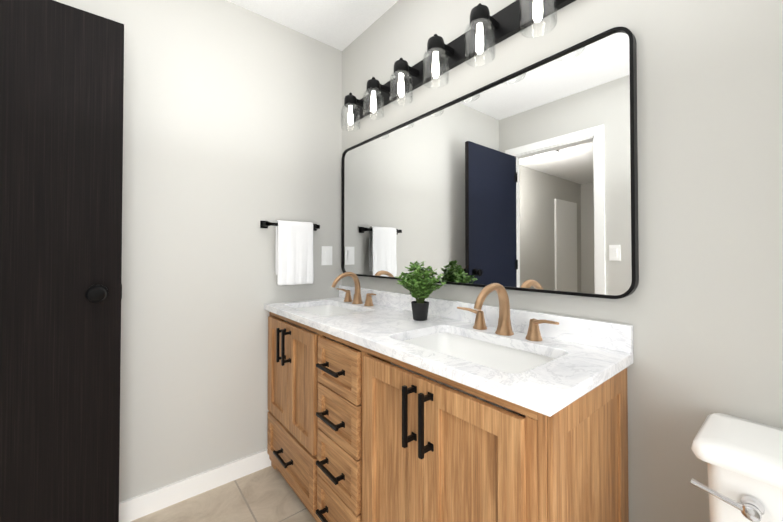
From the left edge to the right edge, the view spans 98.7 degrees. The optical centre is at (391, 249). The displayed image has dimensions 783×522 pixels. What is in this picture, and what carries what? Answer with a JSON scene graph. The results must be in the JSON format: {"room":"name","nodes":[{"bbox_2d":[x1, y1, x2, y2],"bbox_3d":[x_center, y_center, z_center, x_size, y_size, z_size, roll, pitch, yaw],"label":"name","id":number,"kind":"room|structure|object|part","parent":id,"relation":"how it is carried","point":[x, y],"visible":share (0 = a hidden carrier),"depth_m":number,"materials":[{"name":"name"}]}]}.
{"room":"bathroom","nodes":[
{"label":"bathroom","id":0,"kind":"room"},
{"bbox_2d":[54,0,341,502],"bbox_3d":[-1.044,-0.052,1.600,2.000,2.440,0.100,1,-1,-39],"label":"wall","id":1,"kind":"structure","parent":0,"point":[232,127],"depth_m":1.66,"materials":[{"name":"grey paint"}]},
{"bbox_2d":[119,449,270,521],"bbox_3d":[-1.008,1.122,1.540,1.800,0.090,0.014,1,-1,-39],"label":"baseboard","id":2,"kind":"structure","parent":1,"relation":"attached to","point":[139,506],"depth_m":1.58,"materials":[{"name":"white wood"}]},
{"bbox_2d":[260,220,319,285],"bbox_3d":[-0.552,0.019,1.881,0.330,0.352,0.082,1,-1,-39],"label":"towel rail","id":3,"kind":"object","parent":1,"relation":"attached to","point":[294,254],"visible":1,"depth_m":1.85,"materials":[{"name":"white fabric"}]},
{"bbox_2d":[275,220,313,285],"bbox_3d":[-0.537,0.020,1.871,0.212,0.354,0.050,1,-1,-39],"label":"towel","id":4,"kind":"object","parent":3,"relation":"hanging from","point":[294,239],"depth_m":1.85,"materials":[{"name":"white fabric"}]},
{"bbox_2d":[322,246,331,264],"bbox_3d":[-0.393,0.039,2.059,0.072,0.116,0.010,1,-1,-39],"label":"switch plate","id":5,"kind":"object","parent":1,"relation":"attached to","point":[326,255],"visible":1,"depth_m":2.06,"materials":[{"name":"white plastic"}]},
{"bbox_2d":[131,466,315,521],"bbox_3d":[-1.851,1.170,-0.432,5.800,0.060,3.700,1,-1,-39],"label":"floor","id":6,"kind":"structure","parent":0,"point":[267,494],"depth_m":1.53,"materials":[{"name":"tile"}]},
{"bbox_2d":[264,308,632,521],"bbox_3d":[-0.027,0.742,1.358,0.512,0.844,1.539,1,-1,-39],"label":"bathroom vanity","id":7,"kind":"object","parent":6,"relation":"on","point":[384,406],"depth_m":0.89,"materials":[{"name":"brown wood"}]},
{"bbox_2d":[264,296,632,411],"bbox_3d":[-0.012,0.320,1.370,0.481,0.060,1.549,1,-1,-39],"label":"countertop","id":8,"kind":"structure","parent":7,"relation":"on","point":[544,371],"depth_m":1.06,"materials":[{"name":"white stone"}]},
{"bbox_2d":[395,261,445,320],"bbox_3d":[0.108,0.168,1.384,0.208,0.242,0.176,1,-1,-39],"label":"plant","id":9,"kind":"object","parent":8,"relation":"on","point":[418,286],"visible":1,"depth_m":1.36,"materials":[{"name":"green plant"}]},
{"bbox_2d":[690,413,782,521],"bbox_3d":[0.623,0.759,0.382,0.718,0.782,0.474,1,-1,-39],"label":"toilet","id":10,"kind":"object","parent":6,"relation":"on","point":[742,458],"visible":1,"depth_m":0.63,"materials":[{"name":"white ceramic"}]},
{"bbox_3d":[0.612,0.456,0.616,0.040,0.037,0.094,1,-1,-39],"label":"lever","id":11,"kind":"part","parent":10,"relation":"part of","materials":[{"name":"silver metal"}]},
{"bbox_2d":[227,0,397,50],"bbox_3d":[-1.851,-1.330,-0.398,5.800,0.060,3.700,1,-1,-39],"label":"ceiling","id":12,"kind":"structure","parent":0,"point":[341,25],"depth_m":1.83,"materials":[{"name":"white paint"}]},
{"bbox_2d":[342,0,782,521],"bbox_3d":[0.625,-0.060,1.060,0.100,2.440,2.850,1,-1,-39],"label":"wall","id":13,"kind":"structure","parent":0,"point":[700,308],"depth_m":0.85,"materials":[{"name":"grey paint"}]},
{"bbox_2d":[341,0,575,130],"bbox_3d":[0.137,-0.767,1.445,0.174,0.205,1.330,1,-1,-39],"label":"sconce","id":14,"kind":"object","parent":13,"relation":"attached to","point":[486,31],"visible":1,"depth_m":1.33,"materials":[{"name":"black metal"}]},
{"bbox_2d":[340,285,632,351],"bbox_3d":[0.167,0.254,1.517,0.019,0.075,1.549,1,-1,-39],"label":"backsplash","id":15,"kind":"structure","parent":13,"relation":"attached to","point":[601,334],"depth_m":1.13,"materials":[{"name":"white stone"}]},
{"bbox_2d":[341,27,638,298],"bbox_3d":[0.182,-0.234,1.497,0.028,0.760,1.516,1,-1,-39],"label":"mirror","id":16,"kind":"object","parent":13,"relation":"attached to","point":[525,179],"visible":0.85,"depth_m":1.17,"materials":[{"name":"black mirror"}]},
{"bbox_3d":[-0.846,-0.076,-0.143,0.100,2.440,2.850,1,-1,-39],"label":"wall","id":17,"kind":"structure","parent":0,"visible":0},
{"bbox_2d":[0,0,123,521],"bbox_3d":[-1.323,0.135,1.087,0.706,2.028,0.175,1,-1,-39],"label":"door","id":18,"kind":"structure","parent":17,"relation":"in","point":[61,115],"depth_m":1.19,"materials":[{"name":"black wood"}]},
{"bbox_3d":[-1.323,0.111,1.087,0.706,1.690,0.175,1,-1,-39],"label":"knob","id":19,"kind":"part","parent":18,"relation":"part of","materials":[{"name":"black metal"}]}
]}

